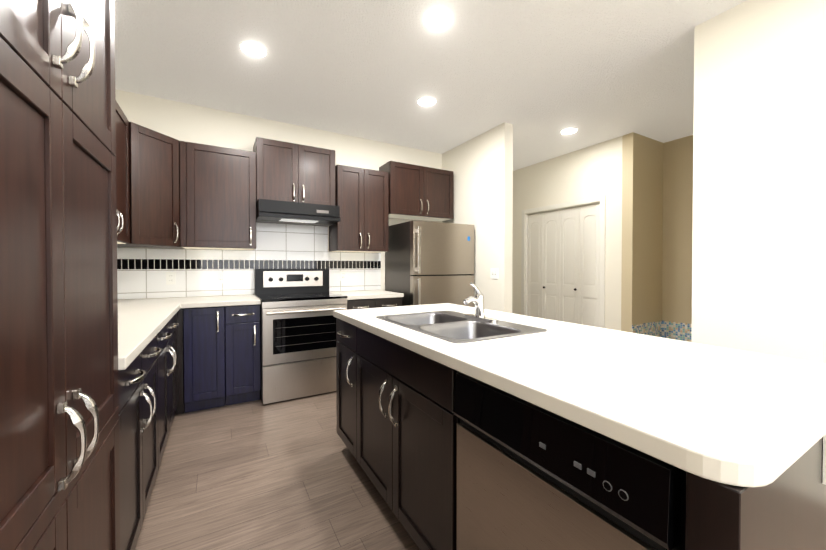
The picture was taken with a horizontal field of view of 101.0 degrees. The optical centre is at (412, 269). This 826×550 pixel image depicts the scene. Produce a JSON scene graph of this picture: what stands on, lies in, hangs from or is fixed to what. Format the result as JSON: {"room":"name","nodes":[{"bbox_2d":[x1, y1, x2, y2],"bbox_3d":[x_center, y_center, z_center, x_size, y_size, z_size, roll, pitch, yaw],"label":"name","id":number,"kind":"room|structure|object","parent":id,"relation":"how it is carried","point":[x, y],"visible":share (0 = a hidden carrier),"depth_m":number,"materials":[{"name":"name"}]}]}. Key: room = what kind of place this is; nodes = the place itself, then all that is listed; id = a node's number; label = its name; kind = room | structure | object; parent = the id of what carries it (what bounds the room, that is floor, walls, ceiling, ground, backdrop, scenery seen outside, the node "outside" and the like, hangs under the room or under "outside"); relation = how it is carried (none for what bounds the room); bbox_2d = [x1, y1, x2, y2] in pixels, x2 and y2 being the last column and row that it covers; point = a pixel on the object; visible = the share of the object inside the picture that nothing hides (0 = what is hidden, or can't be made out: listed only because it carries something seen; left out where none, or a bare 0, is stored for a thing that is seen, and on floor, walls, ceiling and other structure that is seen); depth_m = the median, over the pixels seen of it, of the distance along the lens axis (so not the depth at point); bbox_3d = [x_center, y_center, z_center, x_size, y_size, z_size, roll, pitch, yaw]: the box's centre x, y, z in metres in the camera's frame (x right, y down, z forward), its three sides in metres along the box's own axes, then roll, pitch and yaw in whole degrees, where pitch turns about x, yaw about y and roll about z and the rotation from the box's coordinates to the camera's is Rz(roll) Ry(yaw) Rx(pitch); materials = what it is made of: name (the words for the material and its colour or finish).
{"room":"kitchen","nodes":[
{"label":"kitchen","id":0,"kind":"room"},
{"bbox_2d":[135,391,419,549],"bbox_3d":[1.155,1.205,2.033,6.040,0.050,8.420,0,1,-30],"label":"floor","id":1,"kind":"structure","parent":0,"point":[290,474],"depth_m":1.84,"materials":[{"name":"wood"}]},
{"bbox_2d":[0,0,119,549],"bbox_3d":[-0.972,0.047,0.565,0.657,2.300,0.860,0,1,-30],"label":"pantry cabinet","id":2,"kind":"object","parent":1,"relation":"on","point":[59,442],"visible":1,"depth_m":0.68,"materials":[{"name":"brown wood"}]},
{"bbox_2d":[118,335,161,549],"bbox_3d":[-1.397,0.753,1.310,0.649,0.869,0.838,0,1,-30],"label":"base cabinet","id":3,"kind":"object","parent":1,"relation":"on","point":[138,425],"visible":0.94,"depth_m":1.38,"materials":[{"name":"brown wood"}]},
{"bbox_2d":[156,315,178,469],"bbox_3d":[-1.813,0.745,2.040,0.649,0.869,0.838,0,1,-30],"label":"base cabinet","id":4,"kind":"object","parent":1,"relation":"on","point":[166,358],"visible":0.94,"depth_m":2.12,"materials":[{"name":"brown wood"}]},
{"bbox_2d":[174,308,184,414],"bbox_3d":[-2.219,0.737,2.745,0.643,0.869,0.785,0,1,-30],"label":"base cabinet","id":5,"kind":"object","parent":1,"relation":"on","point":[179,385],"visible":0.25,"depth_m":2.71,"materials":[{"name":"brown wood"}]},
{"bbox_2d":[118,295,260,369],"bbox_3d":[-1.557,0.288,2.151,1.210,0.040,2.465,0,1,-30],"label":"countertop","id":6,"kind":"structure","parent":5,"relation":"on","point":[142,323],"depth_m":2.11,"materials":[{"name":"white stone"}]},
{"bbox_2d":[183,306,224,412],"bbox_3d":[-1.843,0.734,3.032,0.290,0.869,0.659,0,1,-30],"label":"base cabinet","id":7,"kind":"object","parent":1,"relation":"on","point":[204,353],"visible":0.96,"depth_m":2.79,"materials":[{"name":"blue wood"}]},
{"bbox_2d":[225,304,260,405],"bbox_3d":[-1.597,0.732,3.172,0.272,0.869,0.659,0,1,-30],"label":"base cabinet","id":8,"kind":"object","parent":1,"relation":"on","point":[242,359],"visible":1,"depth_m":2.93,"materials":[{"name":"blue wood"}]},
{"bbox_2d":[255,269,346,403],"bbox_3d":[-1.117,0.577,3.377,0.756,1.175,0.757,0,1,-30],"label":"range","id":9,"kind":"object","parent":1,"relation":"on","point":[298,307],"visible":0.96,"depth_m":3.11,"materials":[{"name":"silver metal"}]},
{"bbox_2d":[347,297,401,309],"bbox_3d":[-0.534,0.725,3.778,0.640,0.869,0.659,0,1,-30],"label":"base cabinet","id":10,"kind":"object","parent":1,"relation":"on","point":[372,303],"visible":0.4,"depth_m":3.52,"materials":[{"name":"brown wood"}]},
{"bbox_2d":[332,290,403,299],"bbox_3d":[-0.538,0.269,3.778,0.642,0.040,0.648,0,1,-30],"label":"countertop","id":11,"kind":"structure","parent":10,"relation":"on","point":[364,294],"depth_m":3.60,"materials":[{"name":"white stone"}]},
{"bbox_2d":[385,220,473,306],"bbox_3d":[0.201,0.310,4.120,0.830,1.690,0.760,0,1,-30],"label":"refrigerator","id":12,"kind":"object","parent":1,"relation":"on","point":[427,262],"visible":0.62,"depth_m":3.82,"materials":[{"name":"silver metal"}]},
{"bbox_2d":[454,372,685,549],"bbox_3d":[0.532,0.760,0.981,0.582,0.864,0.600,0,1,-30],"label":"dishwasher","id":13,"kind":"object","parent":1,"relation":"on","point":[530,476],"visible":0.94,"depth_m":0.79,"materials":[{"name":"silver metal"}]},
{"bbox_2d":[336,318,825,549],"bbox_3d":[0.257,0.751,1.522,0.701,0.869,1.988,0,1,-30],"label":"kitchen island","id":14,"kind":"object","parent":1,"relation":"on","point":[398,420],"visible":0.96,"depth_m":1.24,"materials":[{"name":"brown wood"}]},
{"bbox_2d":[333,303,825,486],"bbox_3d":[0.381,0.295,1.595,0.930,0.040,2.035,0,1,-30],"label":"island countertop","id":15,"kind":"structure","parent":14,"relation":"on","point":[735,417],"depth_m":0.84,"materials":[{"name":"white stone"}]},
{"bbox_2d":[376,311,546,342],"bbox_3d":[0.199,0.363,1.748,0.525,0.190,0.780,0,1,-30],"label":"sink","id":16,"kind":"object","parent":15,"relation":"in","point":[454,327],"visible":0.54,"depth_m":1.74,"materials":[{"name":"silver metal"}]},
{"bbox_2d":[463,282,497,321],"bbox_3d":[0.325,0.165,1.841,0.154,0.202,0.252,0,1,-30],"label":"faucet","id":17,"kind":"object","parent":15,"relation":"on","point":[477,300],"visible":1,"depth_m":1.84,"materials":[{"name":"silver metal"}]},
{"bbox_2d":[822,434,825,484],"bbox_3d":[0.900,0.395,0.735,0.072,0.115,0.008,0,1,-30],"label":"outlet","id":18,"kind":"object","parent":14,"relation":"attached to","point":[824,462],"visible":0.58,"depth_m":0.72,"materials":[{"name":"white plastic"}]},
{"bbox_2d":[115,89,441,299],"bbox_3d":[-1.128,-0.212,3.880,3.680,2.740,0.120,0,1,-30],"label":"wall","id":19,"kind":"structure","parent":0,"point":[181,121],"depth_m":3.47,"materials":[{"name":"white paint"}]},
{"bbox_2d":[117,122,181,247],"bbox_3d":[-2.280,-0.657,2.797,0.605,0.915,0.605,0,1,-30],"label":"upper cabinet","id":20,"kind":"object","parent":19,"relation":"attached to","point":[154,176],"visible":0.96,"depth_m":2.73,"materials":[{"name":"brown wood"}]},
{"bbox_2d":[180,141,255,249],"bbox_3d":[-1.815,-0.660,3.203,0.600,0.918,0.361,0,1,-30],"label":"upper cabinet","id":21,"kind":"object","parent":19,"relation":"attached to","point":[217,197],"visible":1,"depth_m":3.08,"materials":[{"name":"brown wood"}]},
{"bbox_2d":[117,222,380,298],"bbox_3d":[-1.547,-0.144,3.568,2.640,0.788,0.007,0,1,-30],"label":"tile backsplash","id":22,"kind":"structure","parent":19,"relation":"attached to","point":[275,241],"depth_m":3.42,"materials":[{"name":"white tile"}]},
{"bbox_2d":[166,272,175,284],"bbox_3d":[-2.247,0.076,3.162,0.072,0.115,0.008,0,1,-30],"label":"outlet","id":23,"kind":"object","parent":22,"relation":"attached to","point":[170,277],"visible":1,"depth_m":3.16,"materials":[{"name":"white plastic"}]},
{"bbox_2d":[117,259,380,268],"bbox_3d":[-0.938,-0.046,2.501,2.640,0.090,2.468,0,1,-30],"label":"wall band","id":24,"kind":"object","parent":22,"relation":"attached to","point":[197,264],"visible":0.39,"depth_m":3.44,"materials":[{"name":"black tile"}]},
{"bbox_2d":[340,271,345,280],"bbox_3d":[-0.814,0.067,3.979,0.072,0.115,0.008,0,1,-30],"label":"outlet","id":25,"kind":"object","parent":22,"relation":"attached to","point":[342,275],"visible":1,"depth_m":3.98,"materials":[{"name":"white plastic"}]},
{"bbox_2d":[253,137,334,205],"bbox_3d":[-1.220,-0.961,3.539,0.766,0.613,0.361,0,1,-30],"label":"upper cabinet","id":26,"kind":"object","parent":19,"relation":"attached to","point":[290,172],"visible":0.9,"depth_m":3.40,"materials":[{"name":"brown wood"}]},
{"bbox_2d":[256,199,340,225],"bbox_3d":[-1.185,-0.571,3.481,0.758,0.166,0.490,0,1,-30],"label":"range hood","id":27,"kind":"object","parent":26,"relation":"attached to","point":[281,212],"visible":0.98,"depth_m":3.30,"materials":[{"name":"black metal"}]},
{"bbox_2d":[329,165,388,252],"bbox_3d":[-0.610,-0.668,3.890,0.605,0.918,0.361,0,1,-30],"label":"upper cabinet","id":28,"kind":"object","parent":19,"relation":"attached to","point":[362,198],"visible":1,"depth_m":3.76,"materials":[{"name":"brown wood"}]},
{"bbox_2d":[379,161,452,221],"bbox_3d":[0.061,-0.960,4.270,0.900,0.613,0.361,0,1,-30],"label":"upper cabinet","id":29,"kind":"object","parent":19,"relation":"attached to","point":[417,192],"visible":0.98,"depth_m":4.13,"materials":[{"name":"brown wood"}]},
{"bbox_2d":[115,0,746,170],"bbox_3d":[1.155,-1.590,2.001,6.040,0.060,8.420,0,1,-30],"label":"ceiling","id":30,"kind":"structure","parent":0,"point":[539,75],"depth_m":2.61,"materials":[{"name":"white paint"}]},
{"bbox_2d":[238,40,268,57],"bbox_3d":[-1.129,-1.560,2.413,0.196,0.008,0.196,0,1,-30],"label":"recessed light","id":31,"kind":"object","parent":30,"relation":"in","point":[253,49],"visible":1,"depth_m":2.40,"materials":[{"name":"white"}]},
{"bbox_2d":[416,96,436,106],"bbox_3d":[0.128,-1.569,3.176,0.196,0.008,0.196,0,1,-30],"label":"recessed light","id":32,"kind":"object","parent":30,"relation":"in","point":[426,101],"visible":1,"depth_m":3.16,"materials":[{"name":"white"}]},
{"bbox_2d":[422,7,453,30],"bbox_3d":[0.155,-1.557,2.121,0.196,0.008,0.196,0,1,-30],"label":"recessed light","id":33,"kind":"object","parent":30,"relation":"in","point":[437,19],"visible":1,"depth_m":2.11,"materials":[{"name":"white"}]},
{"bbox_2d":[559,127,577,134],"bbox_3d":[1.770,-1.577,3.871,0.196,0.008,0.196,0,1,-30],"label":"recessed light","id":34,"kind":"object","parent":30,"relation":"in","point":[570,130],"visible":1,"depth_m":3.86,"materials":[{"name":"white"}]},
{"bbox_2d":[442,122,512,312],"bbox_3d":[0.394,-0.223,4.806,0.120,2.740,2.580,0,1,-30],"label":"wall","id":35,"kind":"structure","parent":0,"point":[480,166],"depth_m":3.86,"materials":[{"name":"white paint"}]},
{"bbox_2d":[490,268,497,278],"bbox_3d":[0.899,0.039,3.784,0.016,0.118,0.118,0,1,-30],"label":"double light switch","id":36,"kind":"object","parent":35,"relation":"attached to","point":[493,273],"visible":1,"depth_m":3.79,"materials":[{"name":"white plastic"}]},
{"bbox_2d":[512,136,621,330],"bbox_3d":[2.015,-0.231,5.494,0.660,2.740,2.990,0,1,-30],"label":"wall","id":37,"kind":"structure","parent":0,"point":[595,170],"depth_m":4.43,"materials":[{"name":"white paint"}]},
{"bbox_2d":[521,195,605,327],"bbox_3d":[2.089,0.110,4.809,0.134,2.075,1.330,0,1,-30],"label":"trim","id":38,"kind":"structure","parent":37,"relation":"attached to","point":[601,200],"depth_m":4.52,"materials":[{"name":"white paint"}]},
{"bbox_2d":[527,203,599,326],"bbox_3d":[2.070,0.145,4.798,0.068,1.982,1.169,0,1,-30],"label":"bifold closet door","id":39,"kind":"structure","parent":37,"relation":"in","point":[563,248],"depth_m":4.73,"materials":[{"name":"white paint"}]},
{"bbox_2d":[621,132,663,332],"bbox_3d":[2.851,-0.215,4.181,0.810,2.740,0.120,0,1,-30],"label":"wall","id":40,"kind":"structure","parent":0,"point":[642,227],"depth_m":4.03,"materials":[{"name":"beige paint"}]},
{"bbox_2d":[632,321,691,341],"bbox_3d":[3.124,0.902,3.595,0.689,0.520,1.190,0,1,-30],"label":"wall tile","id":41,"kind":"structure","parent":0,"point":[674,330],"depth_m":4.13,"materials":[{"name":"multicoloured tile"}]},
{"bbox_2d":[662,135,692,323],"bbox_3d":[4.466,-0.191,2.046,0.120,2.740,5.190,0,1,-30],"label":"wall","id":42,"kind":"structure","parent":0,"point":[677,228],"depth_m":4.13,"materials":[{"name":"beige paint"}]},
{"bbox_2d":[691,0,825,363],"bbox_3d":[2.863,-0.172,0.476,0.120,2.740,4.050,0,1,-30],"label":"wall","id":43,"kind":"structure","parent":0,"point":[759,219],"depth_m":1.92,"materials":[{"name":"white paint"}]},
{"bbox_3d":[-1.069,-0.166,-0.058,0.120,2.740,7.020,0,1,-30],"label":"wall","id":44,"kind":"structure","parent":0,"visible":0},
{"bbox_2d":[115,101,129,243],"bbox_3d":[-2.005,-0.647,2.070,0.361,0.918,0.928,0,1,-30],"label":"upper cabinet","id":45,"kind":"object","parent":44,"relation":"attached to","point":[122,178],"visible":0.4,"depth_m":2.39,"materials":[{"name":"brown wood"}]}
]}

